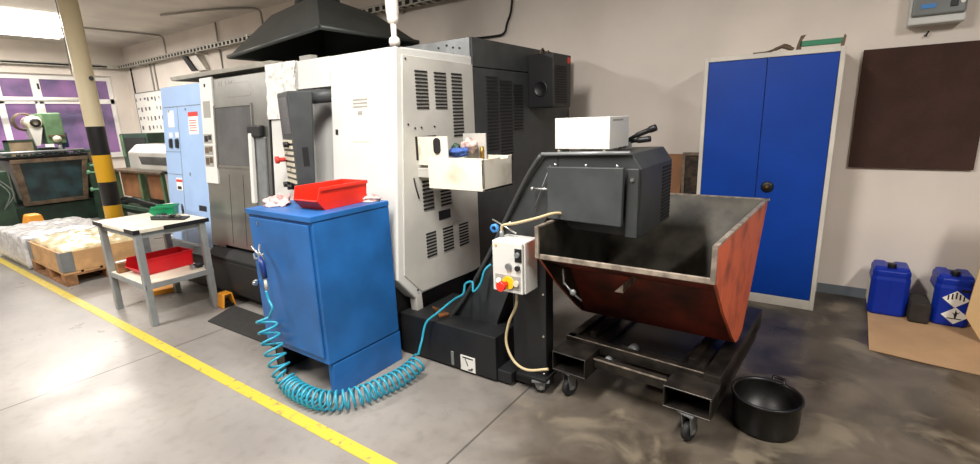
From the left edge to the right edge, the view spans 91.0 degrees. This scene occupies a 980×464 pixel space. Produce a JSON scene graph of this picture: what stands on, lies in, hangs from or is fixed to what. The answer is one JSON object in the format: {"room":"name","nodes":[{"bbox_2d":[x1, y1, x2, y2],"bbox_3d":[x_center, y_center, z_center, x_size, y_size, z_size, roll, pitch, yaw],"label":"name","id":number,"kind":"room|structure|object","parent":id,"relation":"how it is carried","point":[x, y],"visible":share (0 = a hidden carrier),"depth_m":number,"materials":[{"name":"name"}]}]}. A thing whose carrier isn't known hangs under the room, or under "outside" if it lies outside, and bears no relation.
{"room":"metal workshop","nodes":[
{"label":"metal workshop","id":0,"kind":"room"},
{"bbox_2d":[0,38,137,196],"bbox_3d":[-11.815,-1.259,6.509,0.300,3.370,12.500,7,16,34],"label":"wall","id":1,"kind":"structure","parent":0,"point":[9,48],"depth_m":10.44,"materials":[{"name":"paint"}]},
{"bbox_2d":[0,72,47,149],"bbox_3d":[-10.025,-2.113,8.965,0.060,1.780,2.660,7,16,34],"label":"window","id":2,"kind":"structure","parent":1,"relation":"in","point":[11,84],"depth_m":9.64,"materials":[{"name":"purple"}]},
{"bbox_2d":[0,97,78,101],"bbox_3d":[-9.539,-1.311,8.797,0.087,2.264,4.150,7,16,34],"label":"pipe","id":3,"kind":"object","parent":1,"relation":"attached to","point":[27,99],"visible":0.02,"depth_m":9.51,"materials":[{"name":"white metal"}]},
{"bbox_2d":[0,59,117,69],"bbox_3d":[-11.713,-2.432,6.005,0.172,0.075,11.900,7,16,34],"label":"cable tray","id":4,"kind":"object","parent":1,"relation":"attached to","point":[2,61],"visible":0.79,"depth_m":9.74,"materials":[{"name":"metal"}]},
{"bbox_2d":[31,74,122,154],"bbox_3d":[-8.907,-2.517,10.511,0.080,1.780,1.360,7,16,34],"label":"window","id":5,"kind":"structure","parent":1,"relation":"in","point":[45,85],"depth_m":10.41,"materials":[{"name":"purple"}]},
{"bbox_2d":[55,0,123,218],"bbox_3d":[-5.019,-1.406,6.118,0.245,3.370,0.199,-5,14,-14],"label":"column","id":6,"kind":"structure","parent":0,"point":[70,13],"depth_m":6.01,"materials":[{"name":"paint"}]},
{"bbox_2d":[0,0,292,47],"bbox_3d":[-3.711,-1.926,0.569,20.140,0.100,12.500,7,16,34],"label":"ceiling","id":7,"kind":"structure","parent":0,"point":[143,16],"depth_m":7.85,"materials":[{"name":"paint"}]},
{"bbox_2d":[0,8,62,26],"bbox_3d":[-7.317,-3.203,7.068,0.480,0.144,1.900,7,16,34],"label":"ceiling lamp","id":8,"kind":"object","parent":7,"relation":"attached to","point":[7,15],"visible":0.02,"depth_m":7.32,"materials":[{"name":"white plastic"}]},
{"bbox_2d":[0,23,64,38],"bbox_3d":[-8.330,-3.357,7.874,0.480,0.144,2.100,7,16,34],"label":"ceiling lamp","id":9,"kind":"object","parent":7,"relation":"attached to","point":[5,28],"visible":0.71,"depth_m":8.28,"materials":[{"name":"white"}]},
{"bbox_2d":[84,27,166,53],"bbox_3d":[-7.307,-3.363,8.266,0.092,0.378,3.089,8,16,36],"label":"conduit","id":10,"kind":"object","parent":7,"relation":"attached to","point":[162,37],"visible":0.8,"depth_m":9.02,"materials":[{"name":"grey metal"}]},
{"bbox_2d":[160,7,263,23],"bbox_3d":[-4.428,-3.309,7.608,1.768,0.378,0.137,0,13,9],"label":"conduit","id":11,"kind":"object","parent":7,"relation":"attached to","point":[228,8],"visible":0.86,"depth_m":7.50,"materials":[{"name":"grey metal"}]},
{"bbox_2d":[226,0,419,61],"bbox_3d":[-1.522,-2.189,4.238,1.366,1.222,1.096,7,16,34],"label":"extractor hood","id":12,"kind":"object","parent":7,"relation":"hanging from","point":[321,28],"visible":0.77,"depth_m":4.22,"materials":[{"name":"paint"}]},
{"bbox_2d":[0,212,979,463],"bbox_3d":[-3.620,1.459,1.326,20.140,0.100,12.400,7,16,34],"label":"floor","id":13,"kind":"structure","parent":0,"point":[76,387],"depth_m":2.71,"materials":[{"name":"concrete"}]},
{"bbox_2d":[0,170,19,225],"bbox_3d":[-8.102,-0.429,7.508,0.588,1.042,0.958,7,16,34],"label":"guard","id":14,"kind":"object","parent":13,"relation":"on","point":[9,216],"visible":0.9,"depth_m":7.69,"materials":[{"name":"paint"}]},
{"bbox_2d":[22,213,43,223],"bbox_3d":[-6.470,-0.028,6.843,0.336,0.455,0.332,7,16,34],"label":"block","id":15,"kind":"object","parent":13,"relation":"on","point":[30,217],"visible":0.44,"depth_m":6.75,"materials":[{"name":"orange plastic"}]},
{"bbox_2d":[0,113,97,223],"bbox_3d":[-8.279,-1.115,8.548,1.592,1.910,1.500,7,16,34],"label":"machine","id":16,"kind":"object","parent":13,"relation":"on","point":[52,183],"depth_m":8.31,"materials":[{"name":"green paint"}]},
{"bbox_2d":[2,159,82,201],"bbox_3d":[-7.906,-0.958,8.637,0.939,0.700,0.918,7,16,34],"label":"panel","id":17,"kind":"object","parent":16,"relation":"on","point":[40,180],"depth_m":8.33,"materials":[{"name":"teal paint"}]},
{"bbox_2d":[31,259,114,286],"bbox_3d":[-4.632,0.357,5.616,1.175,0.144,0.800,7,16,34],"label":"pallet","id":18,"kind":"object","parent":13,"relation":"on","point":[69,279],"visible":0.35,"depth_m":5.21,"materials":[{"name":"brown wood"}]},
{"bbox_2d":[31,227,132,252],"bbox_3d":[-4.643,0.132,5.563,1.162,0.307,0.791,7,16,34],"label":"bundle","id":19,"kind":"object","parent":18,"relation":"on","point":[73,240],"visible":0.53,"depth_m":5.33,"materials":[{"name":"beige plastic"}]},
{"bbox_2d":[26,237,151,273],"bbox_3d":[-4.638,0.181,5.574,1.183,0.214,0.808,7,16,34],"label":"crate","id":20,"kind":"object","parent":18,"relation":"on","point":[72,261],"visible":0.52,"depth_m":5.17,"materials":[{"name":"brown wood"}]},
{"bbox_2d":[73,149,104,215],"bbox_3d":[-7.556,-0.945,9.182,0.710,1.240,0.220,7,16,34],"label":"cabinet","id":21,"kind":"object","parent":13,"relation":"on","point":[89,160],"visible":0.2,"depth_m":8.98,"materials":[{"name":"green metal"}]},
{"bbox_2d":[86,163,104,218],"bbox_3d":[-7.106,-0.764,8.827,0.084,1.020,0.335,7,16,34],"label":"pipes","id":22,"kind":"object","parent":13,"relation":"on","point":[94,188],"visible":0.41,"depth_m":8.72,"materials":[{"name":"green metal"}]},
{"bbox_2d":[114,167,169,215],"bbox_3d":[-6.043,-0.667,8.561,2.150,0.880,0.630,7,16,34],"label":"workbench","id":23,"kind":"object","parent":13,"relation":"on","point":[133,181],"visible":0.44,"depth_m":8.36,"materials":[{"name":"wood"}]},
{"bbox_2d":[120,196,157,207],"bbox_3d":[-6.127,-0.521,8.335,1.648,0.148,0.092,7,16,34],"label":"heap","id":24,"kind":"object","parent":23,"relation":"on","point":[125,200],"visible":0.77,"depth_m":8.28,"materials":[{"name":"black plastic"}]},
{"bbox_2d":[119,132,164,203],"bbox_3d":[-6.730,-1.236,9.726,1.300,1.500,0.615,7,16,34],"label":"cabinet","id":25,"kind":"object","parent":13,"relation":"on","point":[128,141],"visible":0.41,"depth_m":9.35,"materials":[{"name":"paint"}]},
{"bbox_2d":[128,143,172,238],"bbox_3d":[-3.982,-0.491,6.466,2.680,1.360,0.404,7,16,34],"label":"machine","id":26,"kind":"object","parent":13,"relation":"on","point":[151,157],"visible":0.22,"depth_m":6.61,"materials":[{"name":"white paint"}]},
{"bbox_2d":[92,213,217,326],"bbox_3d":[-2.919,0.281,4.248,0.855,0.802,0.566,7,16,34],"label":"work table","id":27,"kind":"object","parent":13,"relation":"on","point":[137,227],"visible":0.8,"depth_m":4.08,"materials":[{"name":"grey metal"}]},
{"bbox_2d":[115,261,130,273],"bbox_3d":[-3.192,0.302,4.223,0.060,0.087,0.135,7,16,34],"label":"wood block","id":28,"kind":"object","parent":27,"relation":"on","point":[120,266],"visible":0.54,"depth_m":4.18,"materials":[{"name":"brown wood"}]},
{"bbox_2d":[125,246,192,274],"bbox_3d":[-2.921,0.256,4.265,0.262,0.137,0.452,6,16,32],"label":"storage bin","id":29,"kind":"object","parent":27,"relation":"on","point":[162,260],"visible":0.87,"depth_m":4.24,"materials":[{"name":"plastic"}]},
{"bbox_2d":[113,263,206,283],"bbox_3d":[-2.896,0.345,4.246,0.760,0.027,0.520,7,16,34],"label":"shelf","id":30,"kind":"object","parent":27,"relation":"attached to","point":[180,274],"depth_m":4.09,"materials":[{"name":"white wood"}]},
{"bbox_2d":[149,203,178,215],"bbox_3d":[-2.950,-0.200,4.362,0.212,0.087,0.142,-6,14,-15],"label":"storage bin","id":31,"kind":"object","parent":27,"relation":"on","point":[173,208],"visible":0.94,"depth_m":4.31,"materials":[{"name":"green plastic"}]},
{"bbox_2d":[150,213,189,219],"bbox_3d":[-2.795,-0.135,4.171,0.438,0.037,0.152,1,14,11],"label":"tray","id":32,"kind":"object","parent":27,"relation":"on","point":[163,216],"visible":1,"depth_m":4.14,"materials":[{"name":"black plastic"}]},
{"bbox_2d":[189,263,202,267],"bbox_3d":[-2.587,0.298,4.233,0.133,0.049,0.112,7,16,34],"label":"tool","id":33,"kind":"object","parent":27,"relation":"on","point":[195,265],"visible":1,"depth_m":4.25,"materials":[{"name":"black plastic"}]},
{"bbox_2d":[153,284,173,295],"bbox_3d":[-3.252,0.555,4.786,0.201,0.045,0.290,-12,17,-37],"label":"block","id":34,"kind":"object","parent":13,"relation":"on","point":[169,288],"visible":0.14,"depth_m":4.69,"materials":[{"name":"plastic"}]},
{"bbox_2d":[0,257,397,463],"bbox_3d":[-3.269,0.733,4.127,16.240,0.002,0.070,7,16,34],"label":"floor marking","id":35,"kind":"object","parent":13,"relation":"on","point":[356,449],"depth_m":2.98,"materials":[{"name":"yellow paint"}]},
{"bbox_2d":[218,290,235,308],"bbox_3d":[-2.354,0.598,4.294,0.110,0.124,0.114,7,16,34],"label":"foot pedal","id":36,"kind":"object","parent":13,"relation":"on","point":[223,302],"visible":1,"depth_m":4.28,"materials":[{"name":"orange plastic"}]},
{"bbox_2d":[208,305,274,346],"bbox_3d":[-1.829,0.754,3.807,1.310,0.010,0.300,7,16,34],"label":"floor mat","id":37,"kind":"object","parent":13,"relation":"on","point":[239,320],"visible":0.57,"depth_m":3.91,"materials":[{"name":"rubber"}]},
{"bbox_2d":[245,200,401,394],"bbox_3d":[-1.040,0.361,3.030,0.630,1.078,0.631,7,16,34],"label":"base cabinet","id":38,"kind":"object","parent":13,"relation":"on","point":[331,282],"visible":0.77,"depth_m":2.81,"materials":[{"name":"blue metal"}]},
{"bbox_2d":[251,246,267,290],"bbox_3d":[-1.341,0.210,2.809,0.104,0.263,0.035,7,16,34],"label":"gun","id":39,"kind":"object","parent":38,"relation":"hanging from","point":[262,266],"visible":1,"depth_m":2.79,"materials":[{"name":"blue plastic"}]},
{"bbox_2d":[262,193,291,206],"bbox_3d":[-1.306,-0.202,2.941,0.220,0.074,0.159,7,16,34],"label":"rag","id":40,"kind":"object","parent":38,"relation":"on","point":[279,200],"visible":1,"depth_m":2.90,"materials":[{"name":"white fabric"}]},
{"bbox_2d":[293,179,367,209],"bbox_3d":[-0.943,-0.225,2.865,0.227,0.130,0.382,6,16,31],"label":"storage bin","id":41,"kind":"object","parent":38,"relation":"on","point":[331,194],"visible":0.98,"depth_m":2.81,"materials":[{"name":"red plastic"}]},
{"bbox_2d":[363,193,380,201],"bbox_3d":[-0.761,-0.219,2.995,0.187,0.044,0.132,7,16,34],"label":"rag","id":42,"kind":"object","parent":38,"relation":"on","point":[369,197],"visible":0.84,"depth_m":2.95,"materials":[{"name":"white fabric"}]},
{"bbox_2d":[160,0,570,349],"bbox_3d":[-1.027,-0.791,4.660,3.770,2.570,2.648,7,16,34],"label":"machine","id":43,"kind":"object","parent":13,"relation":"on","point":[448,133],"visible":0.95,"depth_m":3.59,"materials":[{"name":"white paint"}]},
{"bbox_2d":[168,139,172,147],"bbox_3d":[-3.105,-0.862,4.683,0.050,0.090,0.029,7,16,34],"label":"switch","id":44,"kind":"object","parent":43,"relation":"attached to","point":[170,140],"depth_m":4.67,"materials":[{"name":"black plastic"}]},
{"bbox_2d":[175,138,178,147],"bbox_3d":[-2.998,-0.849,4.610,0.050,0.090,0.029,7,16,34],"label":"switch","id":45,"kind":"object","parent":43,"relation":"attached to","point":[176,139],"depth_m":4.60,"materials":[{"name":"black plastic"}]},
{"bbox_2d":[189,120,196,130],"bbox_3d":[-2.716,-0.975,4.406,0.135,0.096,0.012,7,16,34],"label":"print","id":46,"kind":"object","parent":43,"relation":"attached to","point":[192,123],"depth_m":4.40,"materials":[{"name":"white paper"}]},
{"bbox_2d":[204,135,210,141],"bbox_3d":[-2.485,-0.824,4.243,0.120,0.055,0.008,7,16,34],"label":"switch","id":47,"kind":"object","parent":43,"relation":"attached to","point":[207,138],"depth_m":4.24,"materials":[{"name":"black plastic"}]},
{"bbox_2d":[205,147,211,152],"bbox_3d":[-2.487,-0.725,4.258,0.120,0.055,0.008,7,16,34],"label":"print","id":48,"kind":"object","parent":43,"relation":"attached to","point":[207,149],"depth_m":4.26,"materials":[{"name":"paper"}]},
{"bbox_2d":[206,157,212,164],"bbox_3d":[-2.488,-0.630,4.273,0.120,0.065,0.009,7,16,34],"label":"print","id":49,"kind":"object","parent":43,"relation":"attached to","point":[209,160],"depth_m":4.27,"materials":[{"name":"paper"}]},
{"bbox_2d":[302,147,309,165],"bbox_3d":[-1.273,-0.520,3.330,0.040,0.130,0.007,-11,16,-34],"label":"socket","id":50,"kind":"object","parent":43,"relation":"attached to","point":[305,150],"depth_m":3.33,"materials":[{"name":"black"}]},
{"bbox_2d":[353,98,367,114],"bbox_3d":[-0.841,-0.811,3.122,0.140,0.102,0.012,7,16,34],"label":"print","id":51,"kind":"object","parent":43,"relation":"attached to","point":[360,105],"depth_m":3.12,"materials":[{"name":"grey paper"}]},
{"bbox_2d":[255,264,491,411],"bbox_3d":[-0.669,0.595,2.795,1.418,0.705,0.480,-4,13,-7],"label":"coiled hose","id":52,"kind":"object","parent":13,"relation":"on","point":[305,392],"visible":1,"depth_m":2.79,"materials":[{"name":"teal plastic"}]},
{"bbox_2d":[400,146,671,392],"bbox_3d":[0.213,0.167,3.012,1.559,1.377,0.707,7,16,34],"label":"conveyor","id":53,"kind":"object","parent":13,"relation":"on","point":[625,192],"visible":0.88,"depth_m":2.70,"materials":[{"name":"black metal"}]},
{"bbox_2d":[432,306,449,317],"bbox_3d":[-0.329,0.529,3.226,0.074,0.018,0.191,-7,14,-20],"label":"scrap","id":54,"kind":"object","parent":53,"relation":"on","point":[442,313],"visible":0.95,"depth_m":3.17,"materials":[{"name":"brown"}]},
{"bbox_2d":[490,212,561,371],"bbox_3d":[0.196,0.329,2.607,0.436,0.886,0.239,2,14,18],"label":"control box","id":55,"kind":"object","parent":53,"relation":"attached to","point":[514,260],"visible":0.98,"depth_m":2.55,"materials":[{"name":"white paint"}]},
{"bbox_2d":[505,263,511,269],"bbox_3d":[0.096,0.183,2.542,0.036,0.036,0.012,7,16,34],"label":"switch","id":56,"kind":"object","parent":55,"relation":"attached to","point":[508,266],"depth_m":2.54,"materials":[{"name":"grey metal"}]},
{"bbox_2d":[555,116,628,151],"bbox_3d":[0.546,-0.522,2.563,0.303,0.174,0.278,7,16,34],"label":"box","id":57,"kind":"object","parent":53,"relation":"on","point":[608,132],"visible":0.94,"depth_m":2.45,"materials":[{"name":"paint"}]},
{"bbox_2d":[623,124,657,147],"bbox_3d":[0.781,-0.519,2.608,0.072,0.124,0.249,-14,18,-41],"label":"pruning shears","id":58,"kind":"object","parent":53,"relation":"on","point":[652,128],"visible":0.77,"depth_m":2.57,"materials":[{"name":"black plastic"}]},
{"bbox_2d":[552,307,761,441],"bbox_3d":[1.037,0.711,2.905,0.845,0.312,1.184,8,17,38],"label":"cart","id":59,"kind":"object","parent":13,"relation":"on","point":[696,386],"visible":0.79,"depth_m":2.62,"materials":[{"name":"metal"}]},
{"bbox_2d":[534,193,769,341],"bbox_3d":[0.980,0.221,2.768,0.920,0.696,1.308,7,16,34],"label":"bin","id":60,"kind":"object","parent":59,"relation":"on","point":[693,272],"visible":0.96,"depth_m":2.74,"materials":[{"name":"red metal"}]},
{"bbox_2d":[669,154,682,192],"bbox_3d":[1.579,-0.150,4.603,0.425,1.170,0.190,7,16,34],"label":"wooden board","id":61,"kind":"object","parent":13,"relation":"on","point":[676,174],"visible":0.02,"depth_m":4.45,"materials":[{"name":"brown wood"}]},
{"bbox_2d":[681,152,698,193],"bbox_3d":[1.848,-0.133,4.447,0.185,1.190,0.040,7,16,34],"label":"picture frame","id":62,"kind":"object","parent":13,"relation":"on","point":[690,159],"visible":0.24,"depth_m":4.36,"materials":[{"name":"brown wood"}]},
{"bbox_2d":[731,374,804,442],"bbox_3d":[1.375,0.879,2.406,0.320,0.192,0.320,-2,13,1],"label":"bucket","id":63,"kind":"object","parent":13,"relation":"on","point":[765,409],"visible":1,"depth_m":2.37,"materials":[{"name":"black plastic"}]},
{"bbox_2d":[696,45,846,310],"bbox_3d":[2.236,-0.425,3.963,0.910,1.955,0.490,7,16,34],"label":"storage cabinet","id":64,"kind":"object","parent":13,"relation":"on","point":[769,120],"visible":0.8,"depth_m":3.71,"materials":[{"name":"metal"}]},
{"bbox_2d":[753,44,793,53],"bbox_3d":[2.151,-1.388,3.653,0.273,0.060,0.036,7,16,34],"label":"wrench","id":65,"kind":"object","parent":64,"relation":"on","point":[784,46],"visible":0.85,"depth_m":3.62,"materials":[{"name":"metal"}]},
{"bbox_2d":[796,34,846,49],"bbox_3d":[2.392,-1.380,3.484,0.300,0.108,0.040,7,16,34],"label":"clamp","id":66,"kind":"object","parent":64,"relation":"on","point":[841,40],"visible":0.93,"depth_m":3.47,"materials":[{"name":"green metal"}]},
{"bbox_2d":[867,311,979,374],"bbox_3d":[3.228,0.733,3.140,1.245,0.010,1.160,7,16,34],"label":"cardboard sheet","id":67,"kind":"object","parent":13,"relation":"on","point":[950,347],"visible":0.62,"depth_m":3.18,"materials":[{"name":"brown cardboard"}]},
{"bbox_2d":[865,259,911,316],"bbox_3d":[3.028,0.411,3.667,0.232,0.385,0.272,7,16,34],"label":"jerrycan","id":68,"kind":"object","parent":67,"relation":"on","point":[889,283],"visible":1,"depth_m":3.57,"materials":[{"name":"blue plastic"}]},
{"bbox_2d":[906,293,931,323],"bbox_3d":[3.136,0.558,3.535,0.117,0.153,0.240,7,16,34],"label":"jerrycan","id":69,"kind":"object","parent":67,"relation":"on","point":[918,310],"visible":0.84,"depth_m":3.45,"materials":[{"name":"black plastic"}]},
{"bbox_2d":[927,267,974,327],"bbox_3d":[3.300,0.451,3.457,0.209,0.385,0.274,7,16,34],"label":"jerrycan","id":70,"kind":"object","parent":67,"relation":"on","point":[949,291],"visible":0.93,"depth_m":3.37,"materials":[{"name":"blue plastic"}]},
{"bbox_2d":[965,267,979,338],"bbox_3d":[3.492,0.259,2.898,0.838,1.000,0.132,7,16,34],"label":"cardboard","id":71,"kind":"object","parent":67,"relation":"on","point":[972,314],"visible":1,"depth_m":3.14,"materials":[{"name":"brown cardboard"}]},
{"bbox_2d":[121,0,979,295],"bbox_3d":[-0.164,-1.518,5.869,20.140,3.370,0.200,7,16,34],"label":"wall","id":72,"kind":"structure","parent":0,"point":[643,61],"depth_m":4.22,"materials":[{"name":"paint"}]},
{"bbox_2d":[130,68,135,92],"bbox_3d":[-7.981,-2.273,11.085,0.039,2.980,0.028,7,16,34],"label":"conduit","id":73,"kind":"object","parent":72,"relation":"attached to","point":[130,68],"visible":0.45,"depth_m":10.81,"materials":[{"name":"black metal"}]},
{"bbox_2d":[134,90,163,132],"bbox_3d":[-7.384,-2.500,10.562,1.470,1.120,0.022,7,16,34],"label":"board","id":74,"kind":"object","parent":72,"relation":"attached to","point":[148,104],"visible":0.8,"depth_m":10.58,"materials":[{"name":"white metal"}]},
{"bbox_2d":[149,64,154,89],"bbox_3d":[-7.154,-2.170,10.524,0.053,2.980,0.032,7,16,34],"label":"conduit","id":75,"kind":"object","parent":72,"relation":"attached to","point":[149,64],"visible":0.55,"depth_m":10.26,"materials":[{"name":"grey"}]},
{"bbox_2d":[153,63,158,89],"bbox_3d":[-7.006,-2.152,10.423,0.053,2.980,0.032,7,16,34],"label":"conduit","id":76,"kind":"object","parent":72,"relation":"attached to","point":[153,63],"visible":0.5,"depth_m":10.15,"materials":[{"name":"grey"}]},
{"bbox_2d":[182,55,209,70],"bbox_3d":[-5.485,-3.147,8.973,0.594,0.279,0.189,7,16,34],"label":"floodlight","id":77,"kind":"object","parent":72,"relation":"attached to","point":[200,62],"visible":1,"depth_m":8.93,"materials":[{"name":"white paint"}]},
{"bbox_2d":[214,22,222,67],"bbox_3d":[-4.803,-2.786,8.687,0.042,1.860,0.066,-2,13,-2],"label":"conduit","id":78,"kind":"object","parent":72,"relation":"attached to","point":[214,22],"visible":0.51,"depth_m":8.52,"materials":[{"name":"grey metal"}]},
{"bbox_2d":[115,0,446,69],"bbox_3d":[-3.524,-3.084,7.594,11.720,0.114,0.204,7,16,34],"label":"cable tray","id":79,"kind":"object","parent":72,"relation":"attached to","point":[380,9],"visible":0.56,"depth_m":8.33,"materials":[{"name":"grey metal"}]},
{"bbox_2d":[476,0,512,38],"bbox_3d":[-0.085,-2.648,5.355,0.832,0.942,0.024,7,16,34],"label":"conduit","id":80,"kind":"object","parent":72,"relation":"attached to","point":[511,6],"visible":0.82,"depth_m":5.28,"materials":[{"name":"black"}]},
{"bbox_2d":[817,282,866,298],"bbox_3d":[5.465,0.804,2.341,6.445,0.083,0.006,7,16,34],"label":"baseboard","id":81,"kind":"structure","parent":72,"relation":"attached to","point":[821,287],"depth_m":4.04,"materials":[{"name":"grey paint"}]},
{"bbox_2d":[848,40,979,169],"bbox_3d":[3.132,-0.907,3.534,0.720,0.878,0.033,7,16,34],"label":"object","id":82,"kind":"object","parent":72,"relation":"attached to","point":[918,107],"visible":1,"depth_m":3.52,"materials":[{"name":"brown fabric"}]},
{"bbox_2d":[906,0,968,27],"bbox_3d":[3.079,-1.617,3.301,0.298,0.360,0.170,7,16,34],"label":"box","id":83,"kind":"object","parent":72,"relation":"attached to","point":[921,13],"visible":1,"depth_m":3.28,"materials":[{"name":"white paint"}]},
{"bbox_3d":[-5.677,0.219,6.355,1.200,0.144,0.800,7,16,34],"label":"pallet","id":84,"kind":"object","parent":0,"visible":0},
{"bbox_2d":[0,216,96,268],"bbox_3d":[-5.699,0.080,6.316,1.338,0.404,0.898,7,16,34],"label":"load","id":85,"kind":"object","parent":84,"relation":"on","point":[13,245],"visible":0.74,"depth_m":6.02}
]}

